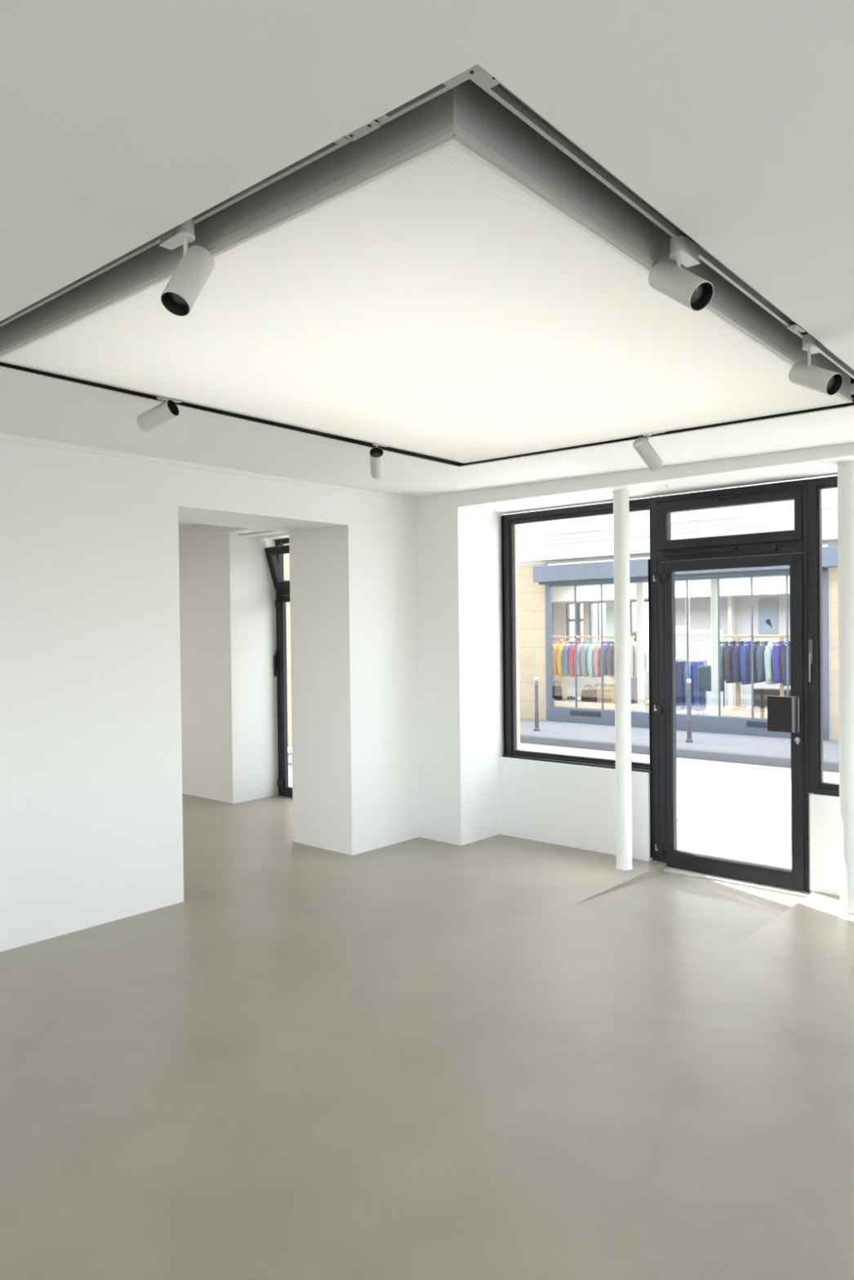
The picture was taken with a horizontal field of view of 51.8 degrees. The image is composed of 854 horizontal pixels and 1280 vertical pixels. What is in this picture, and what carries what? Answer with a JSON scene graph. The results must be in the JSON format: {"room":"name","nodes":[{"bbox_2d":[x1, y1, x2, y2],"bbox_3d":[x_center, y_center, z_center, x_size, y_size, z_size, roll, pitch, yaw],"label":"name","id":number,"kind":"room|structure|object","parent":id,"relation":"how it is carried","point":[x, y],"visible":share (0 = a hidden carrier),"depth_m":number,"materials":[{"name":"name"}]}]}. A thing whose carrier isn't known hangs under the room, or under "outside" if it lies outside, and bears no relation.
{"room":"empty gallery space","nodes":[
{"label":"empty gallery space","id":0,"kind":"room"},
{"bbox_2d":[178,521,204,528],"bbox_3d":[-4.758,-1.048,5.677,4.570,0.068,8.500,0,1,42],"label":"ceiling","id":1,"kind":"structure","parent":0,"point":[181,525],"depth_m":8.15,"materials":[{"name":"paint"}]},
{"bbox_2d":[198,524,265,537],"bbox_3d":[-1.400,-1.013,7.553,2.030,0.114,0.440,0,1,42],"label":"beam","id":2,"kind":"structure","parent":1,"relation":"attached to","point":[204,531],"depth_m":7.94,"materials":[{"name":"white paint"}]},
{"bbox_2d":[0,438,418,951],"bbox_3d":[-2.963,0.190,3.780,0.630,2.700,8.000,0,1,42],"label":"wall","id":3,"kind":"structure","parent":0,"point":[91,802],"depth_m":4.85,"materials":[{"name":"white paint"}]},
{"bbox_2d":[0,432,413,501],"bbox_3d":[-2.743,-0.982,3.540,0.020,0.029,7.970,0,1,42],"label":"trim","id":4,"kind":"structure","parent":3,"relation":"attached to","point":[2,435],"depth_m":5.06,"materials":[{"name":"white paint"}]},
{"bbox_2d":[178,524,278,803],"bbox_3d":[-2.702,0.167,9.159,3.028,2.620,0.600,0,1,42],"label":"wall","id":5,"kind":"structure","parent":0,"point":[228,627],"depth_m":8.15,"materials":[{"name":"white paint"}]},
{"bbox_2d":[238,530,288,539],"bbox_3d":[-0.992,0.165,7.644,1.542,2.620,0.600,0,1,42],"label":"lintel","id":6,"kind":"object","parent":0,"point":[270,535],"visible":0.04,"depth_m":7.92,"materials":[{"name":"white paint"}]},
{"bbox_2d":[264,538,292,797],"bbox_3d":[-0.903,0.264,7.812,1.452,2.415,0.195,0,1,42],"label":"door","id":7,"kind":"structure","parent":6,"relation":"attached to","point":[274,554],"depth_m":8.27,"materials":[{"name":"black metal"}]},
{"bbox_2d":[0,793,853,1279],"bbox_3d":[-2.057,1.634,3.421,11.600,0.200,8.620,0,1,42],"label":"floor","id":8,"kind":"structure","parent":0,"point":[500,1056],"depth_m":3.08,"materials":[{"name":"concrete"}]},
{"bbox_2d":[612,489,632,870],"bbox_3d":[1.259,0.259,5.659,0.109,2.427,0.109,0,1,42],"label":"column","id":9,"kind":"structure","parent":8,"relation":"on","point":[620,498],"depth_m":5.62,"materials":[{"name":"white paint"}]},
{"bbox_2d":[836,460,853,914],"bbox_3d":[2.294,0.257,4.758,0.128,2.427,0.128,0,1,42],"label":"column","id":10,"kind":"structure","parent":8,"relation":"on","point":[845,470],"depth_m":4.72,"materials":[{"name":"white paint"}]},
{"bbox_2d":[0,0,853,497],"bbox_3d":[-0.345,-0.952,1.436,6.400,0.104,8.000,0,1,42],"label":"ceiling","id":11,"kind":"structure","parent":0,"point":[123,122],"depth_m":1.63,"materials":[{"name":"paint"}]},
{"bbox_2d":[0,361,853,466],"bbox_3d":[0.134,-1.234,3.345,2.501,0.513,2.974,0,1,42],"label":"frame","id":12,"kind":"object","parent":11,"relation":"attached to","point":[2,364],"depth_m":4.13,"materials":[{"name":"black metal"}]},
{"bbox_2d":[0,79,852,462],"bbox_3d":[0.129,-1.205,3.340,2.150,0.486,2.674,0,1,42],"label":"ceiling light panel","id":13,"kind":"object","parent":12,"relation":"attached to","point":[445,281],"visible":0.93,"depth_m":2.66,"materials":[{"name":"white plastic"}]},
{"bbox_2d":[0,64,853,395],"bbox_3d":[0.136,-1.050,3.347,2.439,0.080,2.913,0,1,42],"label":"track","id":14,"kind":"object","parent":12,"relation":"attached to","point":[479,76],"visible":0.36,"depth_m":1.92,"materials":[{"name":"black metal"}]},
{"bbox_2d":[136,396,181,431],"bbox_3d":[-1.106,-0.962,3.675,0.182,0.178,0.135,0,1,24],"label":"track spotlight","id":15,"kind":"object","parent":14,"relation":"attached to","point":[167,410],"visible":0.88,"depth_m":3.63,"materials":[{"name":"white metal"}]},
{"bbox_2d":[159,218,214,316],"bbox_3d":[-0.593,-0.896,2.131,0.139,0.242,0.147,0,1,42],"label":"track spotlight","id":16,"kind":"object","parent":14,"relation":"attached to","point":[181,292],"visible":0.96,"depth_m":2.10,"materials":[{"name":"white metal"}]},
{"bbox_2d":[368,443,386,479],"bbox_3d":[-0.261,-0.961,4.588,0.108,0.220,0.179,0,1,14],"label":"track spotlight","id":17,"kind":"object","parent":14,"relation":"attached to","point":[376,454],"visible":0.84,"depth_m":4.55,"materials":[{"name":"white metal"}]},
{"bbox_2d":[632,431,665,471],"bbox_3d":[1.107,-0.954,4.339,0.136,0.222,0.174,0,1,42],"label":"track spotlight","id":18,"kind":"object","parent":14,"relation":"attached to","point":[642,446],"visible":0.86,"depth_m":4.32,"materials":[{"name":"white metal"}]},
{"bbox_2d":[648,235,713,311],"bbox_3d":[0.660,-0.918,2.231,0.125,0.202,0.176,-1,1,-33],"label":"track spotlight","id":19,"kind":"object","parent":14,"relation":"attached to","point":[685,287],"visible":1,"depth_m":2.20,"materials":[{"name":"white metal"}]},
{"bbox_2d":[788,333,842,395],"bbox_3d":[1.323,-0.923,2.968,0.113,0.225,0.182,-1,1,-28],"label":"track spotlight","id":20,"kind":"object","parent":14,"relation":"attached to","point":[807,375],"visible":0.97,"depth_m":2.94,"materials":[{"name":"white metal"}]},
{"bbox_2d":[515,524,519,750],"bbox_3d":[0.842,-1.034,6.622,12.100,5.400,0.340,0,1,42],"label":"wall","id":21,"kind":"structure","parent":0,"point":[516,526],"depth_m":6.95,"materials":[{"name":"stone"}]},
{"bbox_2d":[414,443,853,895],"bbox_3d":[2.283,0.120,4.877,7.030,2.700,0.600,0,1,42],"label":"wall","id":22,"kind":"structure","parent":0,"point":[468,792],"depth_m":6.36,"materials":[{"name":"white paint"}]},
{"bbox_2d":[501,497,653,773],"bbox_3d":[1.050,-0.031,6.256,1.235,1.826,0.095,0,1,42],"label":"window","id":23,"kind":"structure","parent":22,"relation":"in","point":[508,522],"depth_m":6.62,"materials":[{"name":"black metal"}]},
{"bbox_2d":[647,479,812,893],"bbox_3d":[1.866,0.276,5.515,1.010,2.442,0.132,0,1,42],"label":"door","id":24,"kind":"structure","parent":22,"relation":"in","point":[668,557],"depth_m":5.49,"materials":[{"name":"black metal"}]},
{"bbox_2d":[806,475,839,796],"bbox_3d":[2.869,-0.021,4.645,1.645,1.850,0.094,0,1,42],"label":"window","id":25,"kind":"structure","parent":22,"relation":"in","point":[814,486],"depth_m":5.16,"materials":[{"name":"black metal"}]},
{"bbox_2d":[551,595,790,706],"bbox_3d":[5.587,0.224,17.182,8.800,2.100,0.200,0,1,42],"label":"wall","id":26,"kind":"structure","parent":0,"point":[699,609],"depth_m":17.20,"materials":[{"name":"white paint"}]},
{"bbox_2d":[565,600,648,641],"bbox_3d":[3.858,-0.164,18.639,2.080,1.320,0.060,0,1,42],"label":"window","id":27,"kind":"structure","parent":26,"relation":"in","point":[579,620],"depth_m":19.08,"materials":[{"name":"metal"}]},
{"bbox_2d":[604,601,613,641],"bbox_3d":[3.971,-0.002,18.435,0.480,1.600,0.040,0,1,42],"label":"panel","id":28,"kind":"object","parent":26,"relation":"attached to","point":[609,605],"visible":0.21,"depth_m":18.51,"materials":[{"name":"white"}]},
{"bbox_2d":[551,575,789,603],"bbox_3d":[5.209,-0.987,16.757,8.800,0.340,0.900,0,1,42],"label":"trim","id":29,"kind":"structure","parent":26,"relation":"attached to","point":[766,585],"depth_m":16.35,"materials":[{"name":"white paint"}]},
{"bbox_2d":[727,596,735,707],"bbox_3d":[5.796,0.227,16.717,0.070,2.100,0.180,0,1,42],"label":"trim","id":30,"kind":"structure","parent":26,"relation":"attached to","point":[731,600],"depth_m":16.66,"materials":[{"name":"white paint"}]},
{"bbox_2d":[757,597,777,633],"bbox_3d":[6.344,-0.450,16.348,0.360,0.670,0.021,0,1,42],"label":"poster","id":31,"kind":"object","parent":26,"relation":"attached to","point":[767,606],"visible":1,"depth_m":16.34,"materials":[{"name":"grey paper"}]},
{"bbox_2d":[675,705,729,715],"bbox_3d":[4.580,1.408,16.043,8.800,0.220,3.279,0,1,42],"label":"floor","id":32,"kind":"structure","parent":0,"point":[708,707],"depth_m":15.94,"materials":[{"name":"white"}]},
{"bbox_2d":[552,696,648,711],"bbox_3d":[3.015,1.218,16.388,2.400,0.183,1.130,0,1,42],"label":"display platform","id":33,"kind":"object","parent":32,"relation":"on","point":[589,704],"visible":0.17,"depth_m":15.78,"materials":[{"name":"brown wood"}]},
{"bbox_2d":[552,680,562,700],"bbox_3d":[2.434,0.943,16.517,0.208,0.377,0.125,0,1,42],"label":"tote bag","id":34,"kind":"object","parent":33,"relation":"on","point":[557,690],"visible":0.88,"depth_m":16.45,"materials":[{"name":"fabric"}]},
{"bbox_2d":[565,687,577,702],"bbox_3d":[2.675,1.007,16.201,0.220,0.250,0.085,0,1,42],"label":"display card","id":35,"kind":"object","parent":33,"relation":"on","point":[571,691],"visible":0.88,"depth_m":16.21,"materials":[{"name":"white paper"}]},
{"bbox_2d":[566,696,574,700],"bbox_3d":[2.655,1.068,16.186,0.170,0.070,0.024,0,1,42],"label":"picture","id":36,"kind":"object","parent":35,"relation":"attached to","point":[568,698],"depth_m":16.19},
{"bbox_2d":[580,684,592,701],"bbox_3d":[2.976,0.975,16.224,0.270,0.307,0.146,0,1,42],"label":"tote bag","id":37,"kind":"object","parent":33,"relation":"on","point":[586,695],"visible":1,"depth_m":16.17,"materials":[{"name":"grey fabric"}]},
{"bbox_2d":[551,635,636,701],"bbox_3d":[3.034,0.527,16.244,1.780,1.202,0.520,0,1,42],"label":"rail","id":38,"kind":"object","parent":33,"relation":"on","point":[560,678],"visible":0.43,"depth_m":16.22,"materials":[{"name":"brown wood"}]},
{"bbox_2d":[551,635,556,674],"bbox_3d":[2.431,0.281,16.772,0.141,0.736,0.627,0,1,42],"label":"jacket","id":39,"kind":"object","parent":38,"relation":"hanging from","point":[553,642],"visible":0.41,"depth_m":16.72,"materials":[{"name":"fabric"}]},
{"bbox_2d":[551,635,562,675],"bbox_3d":[2.530,0.290,16.685,0.141,0.756,0.627,0,1,42],"label":"jacket","id":40,"kind":"object","parent":38,"relation":"hanging from","point":[554,647],"visible":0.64,"depth_m":16.46,"materials":[{"name":"orange fabric"}]},
{"bbox_2d":[555,635,569,676],"bbox_3d":[2.628,0.300,16.598,0.141,0.776,0.627,0,1,42],"label":"jacket","id":41,"kind":"object","parent":38,"relation":"hanging from","point":[559,651],"visible":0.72,"depth_m":16.39,"materials":[{"name":"yellow fabric"}]},
{"bbox_2d":[562,635,574,675],"bbox_3d":[2.725,0.285,16.512,0.142,0.746,0.627,0,1,42],"label":"jacket","id":42,"kind":"object","parent":38,"relation":"hanging from","point":[565,652],"visible":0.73,"depth_m":16.29,"materials":[{"name":"blue fabric"}]},
{"bbox_2d":[568,635,582,676],"bbox_3d":[2.824,0.295,16.425,0.143,0.766,0.627,0,1,42],"label":"jacket","id":43,"kind":"object","parent":38,"relation":"hanging from","point":[571,651],"visible":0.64,"depth_m":16.20,"materials":[{"name":"red fabric"}]},
{"bbox_2d":[573,635,586,675],"bbox_3d":[2.921,0.280,16.339,0.144,0.736,0.627,0,1,42],"label":"jacket","id":44,"kind":"object","parent":38,"relation":"hanging from","point":[579,647],"visible":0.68,"depth_m":16.14,"materials":[{"name":"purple fabric"}]},
{"bbox_2d":[579,635,592,676],"bbox_3d":[3.019,0.290,16.252,0.143,0.756,0.627,0,1,42],"label":"jacket","id":45,"kind":"object","parent":38,"relation":"hanging from","point":[583,660],"visible":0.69,"depth_m":16.04,"materials":[{"name":"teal fabric"}]},
{"bbox_2d":[586,635,600,678],"bbox_3d":[3.118,0.300,16.164,0.141,0.776,0.627,0,1,42],"label":"jacket","id":46,"kind":"object","parent":38,"relation":"hanging from","point":[591,647],"visible":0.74,"depth_m":15.95,"materials":[{"name":"blue fabric"}]},
{"bbox_2d":[592,640,605,676],"bbox_3d":[3.216,0.285,16.077,0.141,0.746,0.627,0,1,42],"label":"jacket","id":47,"kind":"object","parent":38,"relation":"hanging from","point":[597,647],"visible":0.48,"depth_m":15.86,"materials":[{"name":"fabric"}]},
{"bbox_2d":[599,635,612,675],"bbox_3d":[3.314,0.295,15.990,0.141,0.766,0.627,0,1,42],"label":"jacket","id":48,"kind":"object","parent":38,"relation":"hanging from","point":[609,642],"visible":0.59,"depth_m":15.79,"materials":[{"name":"fabric"}]},
{"bbox_2d":[605,641,613,675],"bbox_3d":[3.411,0.280,15.904,0.143,0.736,0.627,0,1,42],"label":"jacket","id":49,"kind":"object","parent":38,"relation":"hanging from","point":[609,661],"visible":0.38,"depth_m":15.68,"materials":[{"name":"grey fabric"}]},
{"bbox_2d":[612,648,614,676],"bbox_3d":[3.511,0.289,15.816,0.143,0.756,0.627,0,1,42],"label":"jacket","id":50,"kind":"object","parent":38,"relation":"hanging from","point":[613,649],"visible":0.05,"depth_m":15.59,"materials":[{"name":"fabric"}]},
{"bbox_2d":[630,644,634,676],"bbox_3d":[3.608,0.289,15.730,0.141,0.756,0.627,0,1,42],"label":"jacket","id":51,"kind":"object","parent":38,"relation":"hanging from","point":[633,645],"visible":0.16,"depth_m":15.77,"materials":[{"name":"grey fabric"}]},
{"bbox_2d":[591,684,600,702],"bbox_3d":[3.139,0.965,16.106,0.250,0.327,0.146,0,1,42],"label":"tote bag","id":52,"kind":"object","parent":33,"relation":"on","point":[594,691],"visible":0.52,"depth_m":16.08,"materials":[{"name":"fabric"}]},
{"bbox_2d":[596,685,614,703],"bbox_3d":[3.262,0.981,15.792,0.320,0.300,0.268,0,1,42],"label":"wooden crate","id":53,"kind":"object","parent":33,"relation":"on","point":[608,691],"visible":0.76,"depth_m":15.67,"materials":[{"name":"brown wood"}]},
{"bbox_2d":[599,674,614,686],"bbox_3d":[3.256,0.725,15.798,0.341,0.210,0.236,0,1,42],"label":"folded cloth","id":54,"kind":"object","parent":53,"relation":"on","point":[608,680],"visible":0.74,"depth_m":15.70,"materials":[{"name":"beige fabric"}]},
{"bbox_2d":[630,677,635,703],"bbox_3d":[3.562,0.901,15.664,0.220,0.455,0.220,0,1,42],"label":"pedestal","id":55,"kind":"object","parent":33,"relation":"on","point":[632,679],"visible":0.24,"depth_m":15.61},
{"bbox_2d":[631,630,648,702],"bbox_3d":[3.790,0.476,15.897,0.326,1.295,0.488,-1,1,-24],"label":"dress form","id":56,"kind":"object","parent":33,"relation":"on","point":[633,633],"visible":0.34,"depth_m":15.79,"materials":[{"name":"fabric"}]},
{"bbox_2d":[635,582,644,711],"bbox_3d":[3.634,0.101,14.969,0.144,2.440,0.144,0,1,42],"label":"column","id":57,"kind":"structure","parent":32,"relation":"on","point":[639,586],"depth_m":14.91,"materials":[{"name":"white paint"}]},
{"bbox_2d":[675,658,706,715],"bbox_3d":[4.377,0.815,15.060,0.880,0.989,0.400,0,1,42],"label":"rail","id":58,"kind":"object","parent":32,"relation":"on","point":[704,660],"visible":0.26,"depth_m":14.78,"materials":[{"name":"metal"}]},
{"bbox_2d":[675,661,685,710],"bbox_3d":[4.370,0.747,15.065,0.150,0.890,0.330,0,1,42],"label":"jeans","id":59,"kind":"object","parent":58,"relation":"hanging from","point":[680,693],"visible":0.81,"depth_m":14.94,"materials":[{"name":"blue fabric"}]},
{"bbox_2d":[683,657,694,710],"bbox_3d":[4.486,0.747,14.962,0.150,0.890,0.330,0,1,42],"label":"jeans","id":60,"kind":"object","parent":58,"relation":"hanging from","point":[691,663],"visible":0.57,"depth_m":14.86,"materials":[{"name":"blue fabric"}]},
{"bbox_2d":[692,657,705,711],"bbox_3d":[4.602,0.746,14.859,0.150,0.890,0.330,0,1,42],"label":"jeans","id":61,"kind":"object","parent":58,"relation":"hanging from","point":[696,664],"visible":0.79,"depth_m":14.75,"materials":[{"name":"blue fabric"}]},
{"bbox_2d":[675,629,722,712],"bbox_3d":[4.726,0.559,15.681,1.000,1.478,0.300,0,1,42],"label":"shelf unit","id":62,"kind":"object","parent":32,"relation":"on","point":[705,631],"visible":0.12,"depth_m":15.45,"materials":[{"name":"white"}]},
{"bbox_2d":[675,626,689,630],"bbox_3d":[4.583,-0.215,15.777,0.200,0.069,0.180,0,1,42],"label":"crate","id":63,"kind":"object","parent":62,"relation":"on","point":[677,628],"visible":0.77,"depth_m":15.71,"materials":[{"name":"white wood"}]},
{"bbox_2d":[696,666,724,715],"bbox_3d":[4.687,0.876,14.506,0.400,0.873,0.220,0,1,42],"label":"display table","id":64,"kind":"object","parent":32,"relation":"on","point":[698,667],"visible":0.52,"depth_m":14.55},
{"bbox_2d":[698,665,724,691],"bbox_3d":[4.685,0.632,14.503,0.430,0.405,0.250,0,1,42],"label":"table cloth","id":65,"kind":"object","parent":64,"relation":"on","point":[704,673],"visible":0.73,"depth_m":14.44,"materials":[{"name":"fabric"}]},
{"bbox_2d":[710,578,718,715],"bbox_3d":[4.654,0.098,14.198,0.144,2.440,0.144,0,1,42],"label":"column","id":66,"kind":"structure","parent":32,"relation":"on","point":[713,583],"depth_m":14.14,"materials":[{"name":"white paint"}]},
{"bbox_2d":[720,705,767,718],"bbox_3d":[5.755,1.215,13.962,1.760,0.183,1.130,0,1,42],"label":"display platform","id":67,"kind":"object","parent":32,"relation":"on","point":[744,712],"visible":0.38,"depth_m":13.96,"materials":[{"name":"brown wood"}]},
{"bbox_2d":[722,635,790,710],"bbox_3d":[5.523,0.524,14.039,1.630,1.202,0.520,0,1,42],"label":"rail","id":68,"kind":"object","parent":67,"relation":"on","point":[737,637],"visible":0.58,"depth_m":14.35,"materials":[{"name":"brown wood"}]},
{"bbox_2d":[720,634,728,680],"bbox_3d":[4.939,0.288,14.551,0.141,0.756,0.627,0,1,42],"label":"jacket","id":69,"kind":"object","parent":68,"relation":"hanging from","point":[724,643],"visible":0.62,"depth_m":14.35,"materials":[{"name":"grey fabric"}]},
{"bbox_2d":[723,634,735,683],"bbox_3d":[5.036,0.306,14.466,0.143,0.792,0.627,0,1,42],"label":"jacket","id":70,"kind":"object","parent":68,"relation":"hanging from","point":[728,649],"visible":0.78,"depth_m":14.27,"materials":[{"name":"fabric"}]},
{"bbox_2d":[731,634,743,682],"bbox_3d":[5.133,0.294,14.379,0.143,0.768,0.627,0,1,42],"label":"jacket","id":71,"kind":"object","parent":68,"relation":"hanging from","point":[735,665],"visible":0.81,"depth_m":14.18,"materials":[{"name":"blue fabric"}]},
{"bbox_2d":[739,635,751,684],"bbox_3d":[5.230,0.311,14.294,0.145,0.804,0.627,0,1,42],"label":"jacket","id":72,"kind":"object","parent":68,"relation":"hanging from","point":[744,648],"visible":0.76,"depth_m":14.09,"materials":[{"name":"blue fabric"}]},
{"bbox_2d":[746,634,762,683],"bbox_3d":[5.328,0.299,14.207,0.144,0.780,0.627,0,1,42],"label":"jacket","id":73,"kind":"object","parent":68,"relation":"hanging from","point":[755,643],"visible":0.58,"depth_m":14.04,"materials":[{"name":"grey fabric"}]},
{"bbox_2d":[755,634,768,682],"bbox_3d":[5.426,0.287,14.120,0.143,0.756,0.627,0,1,42],"label":"jacket","id":74,"kind":"object","parent":68,"relation":"hanging from","point":[761,677],"visible":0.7,"depth_m":13.91,"materials":[{"name":"blue fabric"}]},
{"bbox_2d":[764,634,777,684],"bbox_3d":[5.524,0.305,14.034,0.141,0.792,0.627,0,1,42],"label":"jacket","id":75,"kind":"object","parent":68,"relation":"hanging from","point":[769,679],"visible":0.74,"depth_m":13.83,"materials":[{"name":"green fabric"}]},
{"bbox_2d":[772,634,784,683],"bbox_3d":[5.620,0.293,13.948,0.142,0.768,0.627,0,1,42],"label":"jacket","id":76,"kind":"object","parent":68,"relation":"hanging from","point":[776,666],"visible":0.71,"depth_m":13.75,"materials":[{"name":"fabric"}]},
{"bbox_2d":[780,634,790,685],"bbox_3d":[5.718,0.311,13.862,0.142,0.804,0.627,0,1,42],"label":"jacket","id":77,"kind":"object","parent":68,"relation":"hanging from","point":[783,654],"visible":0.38,"depth_m":13.67,"materials":[{"name":"blue fabric"}]},
{"bbox_2d":[753,688,790,708],"bbox_3d":[5.804,0.961,14.334,0.900,0.315,0.300,0,1,42],"label":"chest","id":78,"kind":"object","parent":67,"relation":"on","point":[760,695],"visible":0.28,"depth_m":14.40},
{"label":"outside","id":79,"kind":"structure","parent":0,"visible":0},
{"bbox_2d":[520,733,839,773],"bbox_3d":[3.416,1.625,12.014,50.000,0.302,0.140,0,1,42],"label":"kerb","id":80,"kind":"object","parent":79,"point":[828,766],"visible":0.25,"depth_m":11.79,"materials":[{"name":"stone"}]},
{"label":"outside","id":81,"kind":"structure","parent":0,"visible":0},
{"bbox_2d":[288,762,791,838],"bbox_3d":[0.605,1.689,8.840,50.000,0.310,0.140,0,1,42],"label":"kerb","id":82,"kind":"object","parent":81,"point":[678,820],"depth_m":7.15,"materials":[{"name":"stone"}]},
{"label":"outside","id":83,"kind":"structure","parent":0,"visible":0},
{"bbox_2d":[520,718,838,760],"bbox_3d":[4.178,1.608,12.875,50.000,0.300,2.160,0,1,42],"label":"pavement","id":84,"kind":"structure","parent":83,"point":[746,744],"depth_m":13.03,"materials":[{"name":"grey concrete"}]},
{"bbox_2d":[533,676,539,731],"bbox_3d":[1.773,1.034,14.232,0.104,0.871,0.104,0,1,42],"label":"bollard","id":85,"kind":"object","parent":84,"relation":"on","point":[536,728],"visible":1,"depth_m":14.20,"materials":[{"name":"grey metal"}]},
{"bbox_2d":[517,488,838,741],"bbox_3d":[1.561,-3.152,16.335,25.500,9.200,0.700,0,1,42],"label":"building","id":86,"kind":"structure","parent":84,"relation":"on","point":[571,552],"depth_m":14.61,"materials":[{"name":"stone"}]},
{"bbox_2d":[546,515,597,528],"bbox_3d":[2.535,-2.862,15.399,1.040,1.740,0.014,0,1,42],"label":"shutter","id":87,"kind":"object","parent":86,"relation":"hanging from","point":[587,522],"depth_m":15.37,"materials":[{"name":"white"}]},
{"bbox_2d":[569,710,600,717],"bbox_3d":[2.743,1.278,15.243,0.610,0.090,0.017,0,1,42],"label":"vent grille","id":88,"kind":"object","parent":86,"relation":"attached to","point":[573,713],"depth_m":15.24,"materials":[{"name":"metal"}]},
{"bbox_2d":[670,506,732,515],"bbox_3d":[4.295,-2.864,13.841,1.040,1.740,0.014,0,1,42],"label":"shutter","id":89,"kind":"object","parent":86,"relation":"hanging from","point":[725,510],"depth_m":13.77,"materials":[{"name":"white"}]},
{"bbox_2d":[746,720,767,728],"bbox_3d":[5.093,1.275,13.162,0.630,0.090,0.017,0,1,42],"label":"vent grille","id":90,"kind":"object","parent":86,"relation":"attached to","point":[749,724],"depth_m":13.26,"materials":[{"name":"metal"}]},
{"bbox_2d":[821,488,837,501],"bbox_3d":[6.054,-2.866,12.283,1.040,1.740,0.014,0,1,42],"label":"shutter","id":91,"kind":"object","parent":86,"relation":"hanging from","point":[827,495],"depth_m":12.56,"materials":[{"name":"white"}]},
{"bbox_2d":[685,678,693,742],"bbox_3d":[3.759,1.010,12.606,0.104,0.911,0.104,0,1,42],"label":"bollard","id":92,"kind":"object","parent":84,"relation":"on","point":[688,740],"visible":1,"depth_m":12.58,"materials":[{"name":"grey metal"}]},
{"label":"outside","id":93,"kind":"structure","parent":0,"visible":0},
{"bbox_2d":[288,764,791,868],"bbox_3d":[0.075,1.701,8.241,50.000,0.310,1.460,0,1,42],"label":"pavement","id":94,"kind":"structure","parent":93,"point":[775,851],"depth_m":6.63,"materials":[{"name":"concrete"}]},
{"bbox_2d":[283,543,292,746],"bbox_3d":[-5.212,-4.300,13.893,6.600,11.700,2.620,0,1,42],"label":"wall","id":95,"kind":"structure","parent":94,"relation":"on","point":[286,556],"depth_m":12.56,"materials":[{"name":"stone"}]},
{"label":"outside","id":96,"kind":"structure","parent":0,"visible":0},
{"bbox_2d":[288,742,839,834],"bbox_3d":[2.011,1.730,10.428,50.000,0.200,4.100,0,1,42],"label":"road","id":97,"kind":"structure","parent":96,"point":[757,797],"depth_m":9.55,"materials":[{"name":"grey asphalt"}]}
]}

